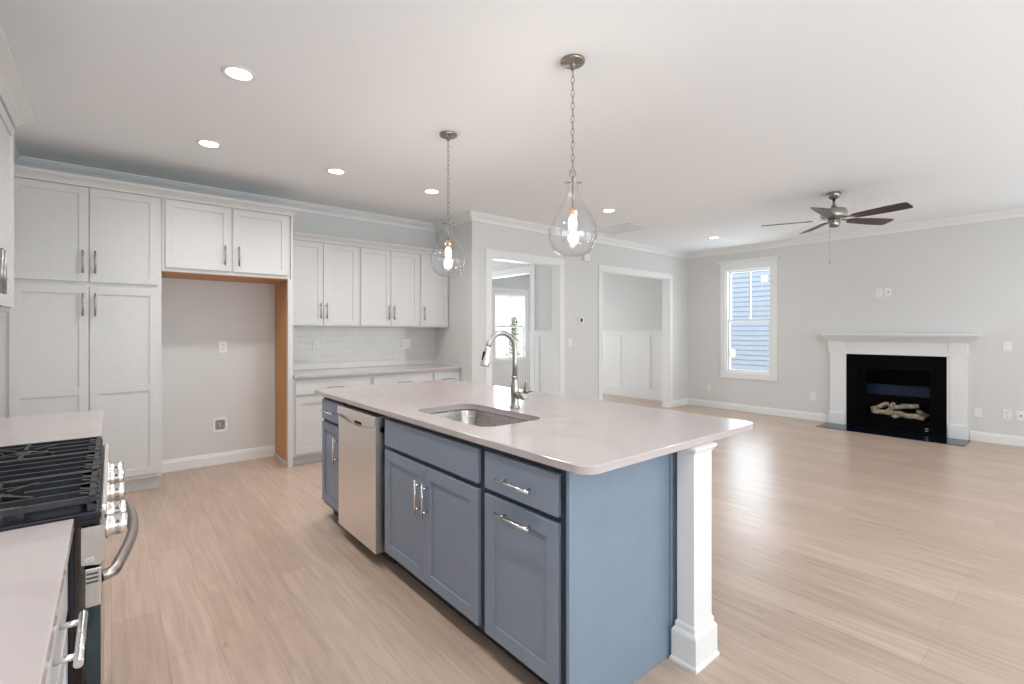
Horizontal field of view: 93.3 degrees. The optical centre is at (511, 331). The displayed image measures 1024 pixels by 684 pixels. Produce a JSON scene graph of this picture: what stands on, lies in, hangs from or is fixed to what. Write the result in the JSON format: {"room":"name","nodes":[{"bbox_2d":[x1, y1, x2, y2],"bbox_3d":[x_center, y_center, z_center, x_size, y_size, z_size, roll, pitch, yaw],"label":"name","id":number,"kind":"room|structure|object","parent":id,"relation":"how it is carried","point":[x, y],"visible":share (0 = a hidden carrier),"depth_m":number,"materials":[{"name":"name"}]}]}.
{"room":"kitchen","nodes":[
{"label":"kitchen","id":0,"kind":"room"},
{"bbox_2d":[0,312,6,417],"bbox_3d":[-1.327,-0.045,0.524,0.186,2.790,9.140,0,0,-40],"label":"wall","id":1,"kind":"structure","parent":0,"point":[3,315],"depth_m":3.56,"materials":[{"name":"paint"}]},
{"bbox_2d":[0,24,35,311],"bbox_3d":[-2.241,-0.605,1.946,0.350,1.010,1.298,0,0,-40],"label":"upper cabinet","id":2,"kind":"object","parent":1,"relation":"attached to","point":[6,127],"depth_m":2.27,"materials":[{"name":"white paint"}]},
{"bbox_2d":[161,211,434,460],"bbox_3d":[-2.631,-0.045,5.301,4.035,2.790,0.120,0,0,-40],"label":"wall","id":3,"kind":"structure","parent":0,"point":[200,384],"depth_m":4.96,"materials":[{"name":"paint"}]},
{"bbox_2d":[161,445,274,472],"bbox_3d":[-2.977,1.292,4.926,1.035,0.115,0.016,0,0,-40],"label":"baseboard","id":4,"kind":"structure","parent":3,"relation":"attached to","point":[184,463],"depth_m":4.90,"materials":[{"name":"white paint"}]},
{"bbox_2d":[212,417,227,431],"bbox_3d":[-2.974,0.948,4.924,0.132,0.148,0.022,0,0,-40],"label":"water supply box","id":5,"kind":"object","parent":3,"relation":"attached to","point":[219,424],"visible":1,"depth_m":4.92,"materials":[{"name":"white plastic"}]},
{"bbox_2d":[219,341,226,352],"bbox_3d":[-2.957,0.158,4.947,0.072,0.116,0.008,0,0,-40],"label":"outlet","id":6,"kind":"object","parent":3,"relation":"attached to","point":[222,344],"visible":1,"depth_m":4.94,"materials":[{"name":"white plastic"}]},
{"bbox_2d":[161,198,289,283],"bbox_3d":[-2.776,-0.833,4.680,1.035,0.634,0.646,0,0,-40],"label":"upper cabinet","id":7,"kind":"object","parent":3,"relation":"attached to","point":[199,241],"visible":1,"depth_m":4.43,"materials":[{"name":"white paint"}]},
{"bbox_2d":[14,165,300,215],"bbox_3d":[-3.123,-1.183,4.385,2.106,0.072,0.659,0,0,-40],"label":"crown molding","id":8,"kind":"structure","parent":7,"relation":"attached to","point":[19,171],"depth_m":4.04,"materials":[{"name":"white paint"}]},
{"bbox_2d":[313,341,318,350],"bbox_3d":[-2.243,0.165,5.526,0.072,0.116,0.008,0,0,-40],"label":"outlet","id":9,"kind":"object","parent":3,"relation":"attached to","point":[315,343],"visible":1,"depth_m":5.52,"materials":[{"name":"white plastic"}]},
{"bbox_2d":[293,239,358,326],"bbox_3d":[-2.138,-0.512,5.379,0.788,0.920,0.384,0,0,-40],"label":"upper cabinet","id":10,"kind":"object","parent":3,"relation":"attached to","point":[325,275],"visible":0.85,"depth_m":5.25,"materials":[{"name":"white paint"}]},
{"bbox_2d":[293,231,445,256],"bbox_3d":[-1.572,-1.004,5.631,1.976,0.072,0.075,0,0,-40],"label":"crown molding","id":11,"kind":"structure","parent":10,"relation":"attached to","point":[296,235],"depth_m":5.53,"materials":[{"name":"white paint"}]},
{"bbox_2d":[293,327,434,370],"bbox_3d":[-1.800,0.192,5.905,1.981,0.485,0.010,0,0,-40],"label":"backsplash","id":12,"kind":"structure","parent":3,"relation":"attached to","point":[339,347],"depth_m":5.86,"materials":[{"name":"white tile"}]},
{"bbox_2d":[359,247,418,327],"bbox_3d":[-1.538,-0.512,5.877,0.771,0.920,0.384,0,0,-40],"label":"upper cabinet","id":13,"kind":"object","parent":3,"relation":"attached to","point":[388,280],"visible":0.98,"depth_m":5.73,"materials":[{"name":"white paint"}]},
{"bbox_2d":[402,339,409,348],"bbox_3d":[-1.369,0.160,6.250,0.118,0.116,0.008,0,0,-40],"label":"outlet","id":14,"kind":"object","parent":3,"relation":"attached to","point":[405,343],"visible":1,"depth_m":6.25,"materials":[{"name":"white plastic"}]},
{"bbox_2d":[414,254,447,327],"bbox_3d":[-1.079,-0.512,6.258,0.418,0.920,0.384,0,0,-40],"label":"upper cabinet","id":15,"kind":"object","parent":3,"relation":"attached to","point":[433,287],"visible":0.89,"depth_m":6.14,"materials":[{"name":"white paint"}]},
{"bbox_2d":[435,221,490,383],"bbox_3d":[-1.640,-0.045,7.493,0.290,2.790,3.970,0,0,-40],"label":"wall","id":16,"kind":"structure","parent":0,"point":[462,343],"depth_m":5.98,"materials":[{"name":"paint"}]},
{"bbox_2d":[492,274,529,363],"bbox_3d":[-1.191,-0.045,10.535,4.865,2.790,0.140,0,0,-40],"label":"wall","id":17,"kind":"structure","parent":0,"point":[521,281],"depth_m":11.54,"materials":[{"name":"paint"}]},
{"bbox_2d":[492,362,527,387],"bbox_3d":[-0.037,1.050,11.388,1.120,0.600,0.020,0,0,-40],"label":"trim","id":18,"kind":"structure","parent":17,"relation":"attached to","point":[501,373],"depth_m":11.34,"materials":[{"name":"white paint"}]},
{"bbox_2d":[492,287,529,363],"bbox_3d":[-0.065,-0.135,11.422,1.200,1.760,0.202,0,0,-40],"label":"window","id":19,"kind":"structure","parent":17,"relation":"in","point":[496,291],"depth_m":11.49,"materials":[{"name":"white paint"}]},
{"bbox_2d":[528,331,529,386],"bbox_3d":[-0.467,0.662,11.022,3.050,1.375,0.034,0,0,-40],"label":"trim","id":20,"kind":"structure","parent":17,"relation":"attached to","point":[528,331],"depth_m":11.76,"materials":[{"name":"white paint"}]},
{"bbox_2d":[0,0,1023,252],"bbox_3d":[1.131,-1.500,4.574,9.200,0.120,12.300,0,0,-40],"label":"ceiling","id":21,"kind":"structure","parent":0,"point":[695,121],"depth_m":3.06,"materials":[{"name":"paint"}]},
{"bbox_2d":[195,139,221,148],"bbox_3d":[-2.323,-1.437,3.705,0.176,0.006,0.176,0,0,-40],"label":"recessed light","id":22,"kind":"object","parent":21,"relation":"in","point":[202,142],"visible":1,"depth_m":3.69,"materials":[{"name":"white"}]},
{"bbox_2d":[221,65,256,81],"bbox_3d":[-1.524,-1.437,2.698,0.176,0.006,0.176,0,0,-40],"label":"recessed light","id":23,"kind":"object","parent":21,"relation":"in","point":[234,72],"visible":1,"depth_m":2.69,"materials":[{"name":"white paint"}]},
{"bbox_2d":[326,168,346,174],"bbox_3d":[-1.579,-1.437,4.341,0.176,0.006,0.176,0,0,-40],"label":"recessed light","id":24,"kind":"object","parent":21,"relation":"in","point":[336,171],"visible":1,"depth_m":4.34,"materials":[{"name":"white"}]},
{"bbox_2d":[423,189,439,193],"bbox_3d":[-0.825,-1.437,4.967,0.176,0.006,0.176,0,0,-40],"label":"recessed light","id":25,"kind":"object","parent":21,"relation":"in","point":[428,191],"visible":1,"depth_m":4.96,"materials":[{"name":"white"}]},
{"bbox_2d":[430,131,465,276],"bbox_3d":[-0.465,-0.919,3.527,0.258,1.041,0.258,0,0,-40],"label":"pendant light","id":26,"kind":"object","parent":21,"relation":"hanging from","point":[448,135],"visible":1,"depth_m":3.52,"materials":[{"name":"clear"}]},
{"bbox_2d":[446,241,450,247],"bbox_3d":[-0.465,-0.638,3.527,0.033,0.047,0.033,0,0,-40],"label":"socket","id":27,"kind":"object","parent":26,"relation":"attached to","point":[448,244],"depth_m":3.51,"materials":[{"name":"orange metal"}]},
{"bbox_2d":[548,54,596,256],"bbox_3d":[0.322,-0.919,2.569,0.258,1.041,0.258,0,0,-40],"label":"pendant light","id":28,"kind":"object","parent":21,"relation":"hanging from","point":[571,62],"visible":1,"depth_m":2.56,"materials":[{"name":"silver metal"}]},
{"bbox_2d":[570,207,575,215],"bbox_3d":[0.322,-0.638,2.569,0.033,0.047,0.033,0,0,-40],"label":"socket","id":29,"kind":"object","parent":28,"relation":"attached to","point":[572,210],"depth_m":2.55,"materials":[{"name":"orange metal"}]},
{"bbox_2d":[601,209,615,212],"bbox_3d":[1.151,-1.437,5.748,0.176,0.006,0.176,0,0,-40],"label":"recessed light","id":30,"kind":"object","parent":21,"relation":"in","point":[603,210],"visible":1,"depth_m":5.74,"materials":[{"name":"white"}]},
{"bbox_2d":[591,223,648,234],"bbox_3d":[1.507,-1.435,6.784,0.420,0.010,0.680,0,0,-40],"label":"ceiling vent","id":31,"kind":"object","parent":21,"relation":"in","point":[627,227],"visible":1,"depth_m":6.78,"materials":[{"name":"white paint"}]},
{"bbox_2d":[761,191,912,263],"bbox_3d":[3.327,-1.070,4.984,1.274,0.740,1.292,0,0,-40],"label":"ceiling fan","id":32,"kind":"object","parent":21,"relation":"hanging from","point":[832,215],"visible":1,"depth_m":4.96,"materials":[{"name":"silver metal"}]},
{"bbox_2d":[492,260,551,329],"bbox_3d":[-0.470,-0.045,8.541,0.120,2.790,3.850,0,0,-40],"label":"wall","id":33,"kind":"structure","parent":0,"point":[543,274],"depth_m":7.34,"materials":[{"name":"paint"}]},
{"bbox_2d":[492,265,534,390],"bbox_3d":[-0.424,0.161,8.482,0.150,2.379,2.588,0,0,-40],"label":"trim","id":34,"kind":"structure","parent":33,"relation":"attached to","point":[524,270],"depth_m":7.49,"materials":[{"name":"white paint"}]},
{"bbox_2d":[534,330,551,392],"bbox_3d":[0.523,0.662,7.224,0.034,1.375,0.555,0,0,-40],"label":"trim","id":35,"kind":"structure","parent":33,"relation":"attached to","point":[543,338],"depth_m":7.30,"materials":[{"name":"white paint"}]},
{"bbox_2d":[104,387,1023,683],"bbox_3d":[1.131,1.400,4.574,9.200,0.100,12.300,0,0,-40],"label":"floor","id":36,"kind":"structure","parent":0,"point":[839,556],"depth_m":2.59,"materials":[{"name":"brown wood"}]},
{"bbox_2d":[45,565,87,683],"bbox_3d":[-1.031,0.908,0.700,0.622,0.884,0.625,0,0,-40],"label":"base cabinet","id":37,"kind":"object","parent":36,"relation":"on","point":[57,673],"visible":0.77,"depth_m":0.92,"materials":[{"name":"white paint"}]},
{"bbox_2d":[0,436,138,683],"bbox_3d":[-1.479,0.872,1.329,0.716,0.956,0.883,0,0,-40],"label":"gas range","id":38,"kind":"object","parent":36,"relation":"on","point":[75,479],"visible":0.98,"depth_m":1.23,"materials":[{"name":"black metal"}]},
{"bbox_2d":[0,444,108,531],"bbox_3d":[-1.508,0.445,1.305,0.640,0.038,0.883,0,0,-40],"label":"cooktop","id":39,"kind":"object","parent":38,"relation":"in","point":[91,517],"depth_m":1.15,"materials":[{"name":"black metal"}]},
{"bbox_2d":[7,177,160,492],"bbox_3d":[-3.531,0.100,4.054,0.923,2.500,0.646,0,0,-40],"label":"pantry cabinet","id":40,"kind":"object","parent":36,"relation":"on","point":[84,321],"visible":0.85,"depth_m":3.84,"materials":[{"name":"white paint"}]},
{"bbox_2d":[274,216,292,467],"bbox_3d":[-2.390,0.100,5.028,0.046,2.500,0.603,0,0,-40],"label":"panel","id":41,"kind":"object","parent":36,"relation":"on","point":[284,289],"visible":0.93,"depth_m":4.96,"materials":[{"name":"white paint"}]},
{"bbox_2d":[293,374,370,464],"bbox_3d":[-2.042,0.908,5.282,0.812,0.884,0.656,0,0,-40],"label":"base cabinet","id":42,"kind":"object","parent":36,"relation":"on","point":[307,405],"visible":0.27,"depth_m":4.92,"materials":[{"name":"white paint"}]},
{"bbox_2d":[293,364,461,378],"bbox_3d":[-1.597,0.450,5.660,1.980,0.030,0.643,0,0,-40],"label":"countertop","id":43,"kind":"structure","parent":42,"relation":"on","point":[422,367],"depth_m":5.48,"materials":[{"name":"stone"}]},
{"bbox_2d":[321,397,344,516],"bbox_3d":[-1.060,0.908,3.575,0.638,0.884,0.393,0,0,-40],"label":"base cabinet","id":44,"kind":"object","parent":36,"relation":"on","point":[330,425],"visible":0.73,"depth_m":3.41,"materials":[{"name":"blue paint"}]},
{"bbox_2d":[337,403,396,563],"bbox_3d":[-0.727,0.911,3.175,0.636,0.878,0.632,0,0,-40],"label":"dishwasher","id":45,"kind":"object","parent":36,"relation":"on","point":[362,446],"visible":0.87,"depth_m":2.91,"materials":[{"name":"silver metal"}]},
{"bbox_2d":[371,371,431,384],"bbox_3d":[-1.433,0.908,5.787,0.769,0.884,0.656,0,0,-40],"label":"drawer","id":46,"kind":"object","parent":36,"relation":"on","point":[400,377],"visible":0.08,"depth_m":5.54,"materials":[{"name":"white paint"}]},
{"bbox_2d":[385,416,497,645],"bbox_3d":[-0.216,0.908,2.558,0.638,0.884,0.952,0,0,-40],"label":"base cabinet","id":47,"kind":"object","parent":36,"relation":"on","point":[435,481],"visible":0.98,"depth_m":2.28,"materials":[{"name":"blue paint"}]},
{"bbox_2d":[314,379,753,474],"bbox_3d":[-0.163,0.450,2.979,1.219,0.030,2.735,0,0,-40],"label":"countertop","id":48,"kind":"structure","parent":47,"relation":"on","point":[577,435],"depth_m":2.28,"materials":[{"name":"stone"}]},
{"bbox_2d":[428,409,527,426],"bbox_3d":[-0.187,0.574,2.554,0.412,0.218,0.692,0,0,-40],"label":"sink","id":49,"kind":"object","parent":48,"relation":"in","point":[474,417],"visible":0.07,"depth_m":2.83,"materials":[{"name":"grey metal"}]},
{"bbox_2d":[480,330,532,408],"bbox_3d":[-0.029,0.214,2.652,0.268,0.441,0.171,0,0,-40],"label":"faucet","id":50,"kind":"object","parent":48,"relation":"on","point":[515,393],"visible":1,"depth_m":2.72,"materials":[{"name":"silver metal"}]},
{"bbox_2d":[432,369,459,380],"bbox_3d":[-0.984,0.908,6.160,0.396,0.884,0.656,0,0,-40],"label":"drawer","id":51,"kind":"object","parent":36,"relation":"on","point":[453,374],"visible":0.19,"depth_m":5.93,"materials":[{"name":"white paint"}]},
{"bbox_2d":[485,446,565,683],"bbox_3d":[0.243,0.908,2.004,0.638,0.884,0.484,0,0,-40],"label":"base cabinet","id":52,"kind":"object","parent":36,"relation":"on","point":[525,499],"visible":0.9,"depth_m":1.80,"materials":[{"name":"blue paint"}]},
{"bbox_2d":[566,452,676,683],"bbox_3d":[-0.345,0.908,2.796,0.662,0.884,2.504,0,0,-40],"label":"island end panel","id":53,"kind":"object","parent":36,"relation":"on","point":[621,523],"visible":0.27,"depth_m":1.80,"materials":[{"name":"blue paint"}]},
{"bbox_2d":[669,442,718,674],"bbox_3d":[0.757,0.908,2.005,0.183,0.884,0.120,0,0,-40],"label":"island post","id":54,"kind":"object","parent":36,"relation":"on","point":[694,631],"visible":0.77,"depth_m":1.97,"materials":[{"name":"white paint"}]},
{"bbox_2d":[815,422,970,446],"bbox_3d":[5.000,1.347,6.425,0.500,0.006,1.560,0,0,-40],"label":"hearth slab","id":55,"kind":"object","parent":36,"relation":"on","point":[861,429],"visible":1,"depth_m":6.31,"materials":[{"name":"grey stone"}]},
{"bbox_2d":[846,354,946,436],"bbox_3d":[5.359,0.833,6.719,0.432,1.021,1.094,0,0,-40],"label":"gas fireplace","id":56,"kind":"object","parent":36,"relation":"on","point":[904,393],"visible":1,"depth_m":6.73,"materials":[{"name":"black metal"}]},
{"bbox_2d":[864,413,929,422],"bbox_3d":[5.339,1.202,6.713,0.250,0.035,0.680,0,0,-40],"label":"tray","id":57,"kind":"object","parent":56,"relation":"on","point":[881,415],"depth_m":6.63,"materials":[{"name":"black metal"}]},
{"bbox_2d":[818,334,980,439],"bbox_3d":[5.144,0.690,6.545,0.204,1.320,1.721,0,0,-40],"label":"fireplace mantel","id":58,"kind":"object","parent":36,"relation":"on","point":[955,347],"visible":1,"depth_m":6.36,"materials":[{"name":"white paint"}]},
{"bbox_2d":[821,334,977,335],"bbox_3d":[5.149,0.042,6.538,0.204,0.024,1.657,0,0,-40],"label":"shelf","id":59,"kind":"object","parent":58,"relation":"attached to","point":[821,334],"depth_m":6.35,"materials":[{"name":"white paint"}]},
{"bbox_3d":[-2.157,0.908,2.058,0.622,0.884,1.078,0,0,-40],"label":"base cabinet","id":60,"kind":"object","parent":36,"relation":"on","visible":0},
{"bbox_2d":[0,410,103,455],"bbox_3d":[-2.162,0.450,2.067,0.626,0.030,1.107,0,0,-40],"label":"countertop","id":61,"kind":"structure","parent":60,"relation":"on","point":[18,430],"depth_m":2.19,"materials":[{"name":"stone"}]},
{"bbox_3d":[-0.667,0.861,0.229,0.581,0.789,0.564,0,0,-40],"label":"base cabinet","id":62,"kind":"object","parent":36,"relation":"on","visible":0},
{"bbox_2d":[0,519,73,683],"bbox_3d":[-0.859,0.450,0.468,0.591,0.030,1.218,0,0,-40],"label":"countertop","id":63,"kind":"structure","parent":62,"relation":"on","point":[33,559],"depth_m":0.80,"materials":[{"name":"stone"}]},
{"bbox_2d":[491,224,687,399],"bbox_3d":[1.461,-0.045,7.564,4.575,2.790,0.120,0,0,-40],"label":"wall","id":64,"kind":"structure","parent":0,"point":[581,277],"depth_m":7.21,"materials":[{"name":"paint"}]},
{"bbox_2d":[14,144,1023,258],"bbox_3d":[2.120,-1.395,3.381,8.900,0.090,8.900,0,0,-40],"label":"trim","id":65,"kind":"structure","parent":64,"relation":"attached to","point":[19,160],"depth_m":6.00,"materials":[{"name":"white paint"}]},
{"bbox_2d":[485,249,564,394],"bbox_3d":[0.166,0.161,6.486,1.393,2.379,0.150,0,0,-40],"label":"trim","id":66,"kind":"structure","parent":64,"relation":"attached to","point":[558,265],"depth_m":6.82,"materials":[{"name":"white paint"}]},
{"bbox_2d":[568,339,571,346],"bbox_3d":[0.839,0.160,6.963,0.072,0.116,0.008,0,0,-40],"label":"light switch","id":67,"kind":"object","parent":64,"relation":"attached to","point":[569,340],"visible":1,"depth_m":6.96,"materials":[{"name":"white plastic"}]},
{"bbox_2d":[578,317,583,322],"bbox_3d":[1.011,-0.170,7.096,0.105,0.090,0.025,0,0,-40],"label":"thermostat","id":68,"kind":"object","parent":64,"relation":"attached to","point":[580,319],"visible":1,"depth_m":7.08,"materials":[{"name":"white plastic"}]},
{"bbox_2d":[582,254,589,261],"bbox_3d":[1.098,-1.095,7.155,0.135,0.110,0.044,0,0,-40],"label":"door chime","id":69,"kind":"object","parent":64,"relation":"attached to","point":[586,258],"visible":0.99,"depth_m":7.13,"materials":[{"name":"white plastic"}]},
{"bbox_2d":[598,264,672,407],"bbox_3d":[2.052,0.164,8.050,2.011,2.373,0.150,0,0,-40],"label":"trim","id":70,"kind":"structure","parent":64,"relation":"attached to","point":[667,279],"depth_m":8.58,"materials":[{"name":"white paint"}]},
{"bbox_2d":[673,398,827,421],"bbox_3d":[3.796,1.292,7.928,0.515,0.115,2.300,0,0,-40],"label":"baseboard","id":71,"kind":"structure","parent":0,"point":[687,401],"depth_m":8.03,"materials":[{"name":"white paint"}]},
{"bbox_2d":[603,217,1023,439],"bbox_3d":[4.572,-0.045,7.506,0.140,2.790,12.120,0,0,-40],"label":"wall","id":72,"kind":"structure","parent":0,"point":[968,278],"depth_m":6.80,"materials":[{"name":"paint"}]},
{"bbox_2d":[603,330,661,400],"bbox_3d":[1.942,0.662,10.541,0.034,1.375,3.850,0,0,-40],"label":"trim","id":73,"kind":"structure","parent":72,"relation":"attached to","point":[632,359],"depth_m":9.90,"materials":[{"name":"white paint"}]},
{"bbox_2d":[716,255,780,380],"bbox_3d":[3.993,-0.208,8.147,0.202,2.014,1.034,0,0,-40],"label":"window","id":74,"kind":"structure","parent":72,"relation":"in","point":[770,263],"depth_m":8.17,"materials":[{"name":"white paint"}]},
{"bbox_2d":[810,392,815,399],"bbox_3d":[4.588,0.988,7.369,0.008,0.116,0.072,0,0,-40],"label":"outlet","id":75,"kind":"object","parent":72,"relation":"attached to","point":[812,395],"visible":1,"depth_m":7.37,"materials":[{"name":"white plastic"}]},
{"bbox_2d":[876,289,882,296],"bbox_3d":[5.118,-0.540,6.731,0.008,0.116,0.072,0,0,-40],"label":"outlet","id":76,"kind":"object","parent":72,"relation":"attached to","point":[879,292],"visible":1,"depth_m":6.73,"materials":[{"name":"white plastic"}]},
{"bbox_2d":[885,288,891,296],"bbox_3d":[5.181,-0.543,6.653,0.008,0.116,0.072,0,0,-40],"label":"cable plate","id":77,"kind":"object","parent":72,"relation":"attached to","point":[888,291],"visible":1,"depth_m":6.65,"materials":[{"name":"white plastic"}]},
{"bbox_2d":[974,407,981,416],"bbox_3d":[5.753,0.997,5.966,0.006,0.116,0.072,0,0,-40],"label":"blank plate","id":78,"kind":"object","parent":72,"relation":"attached to","point":[977,411],"visible":1,"depth_m":5.97,"materials":[{"name":"white plastic"}]},
{"bbox_2d":[970,431,1023,446],"bbox_3d":[7.041,1.292,4.405,0.016,0.115,4.195,0,0,-40],"label":"baseboard","id":79,"kind":"structure","parent":72,"relation":"attached to","point":[974,435],"depth_m":5.83,"materials":[{"name":"white paint"}]},
{"bbox_2d":[1003,409,1011,419],"bbox_3d":[5.914,0.990,5.771,0.008,0.116,0.072,0,0,-40],"label":"outlet","id":80,"kind":"object","parent":72,"relation":"attached to","point":[1007,414],"visible":1,"depth_m":5.77,"materials":[{"name":"white plastic"}]},
{"bbox_2d":[1003,342,1011,350],"bbox_3d":[5.913,0.178,5.770,0.008,0.116,0.072,0,0,-40],"label":"light switch","id":81,"kind":"object","parent":72,"relation":"attached to","point":[1007,346],"visible":1,"depth_m":5.77,"materials":[{"name":"white plastic"}]},
{"bbox_2d":[1017,411,1023,420],"bbox_3d":[5.986,0.992,5.684,0.008,0.116,0.072,0,0,-40],"label":"cable plate","id":82,"kind":"object","parent":72,"relation":"attached to","point":[1020,414],"visible":1,"depth_m":5.69,"materials":[{"name":"white plastic"}]},
{"label":"outside","id":83,"kind":"structure","parent":0,"visible":0},
{"bbox_2d":[496,352,520,356],"bbox_3d":[4.132,1.775,13.818,36.000,0.150,44.000,0,0,-40],"label":"ground","id":84,"kind":"structure","parent":83,"point":[497,354],"depth_m":35.88,"materials":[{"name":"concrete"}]},
{"bbox_2d":[505,317,520,356],"bbox_3d":[0.042,0.624,13.810,0.591,2.153,0.558,0,0,-40],"label":"shrub","id":85,"kind":"object","parent":84,"relation":"on","point":[513,319],"visible":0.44,"depth_m":13.79,"materials":[{"name":"green plant"}]},
{"bbox_2d":[731,270,769,370],"bbox_3d":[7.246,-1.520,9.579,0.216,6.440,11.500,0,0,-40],"label":"house","id":86,"kind":"structure","parent":84,"relation":"on","point":[749,339],"depth_m":11.37,"materials":[{"name":"blue paint"}]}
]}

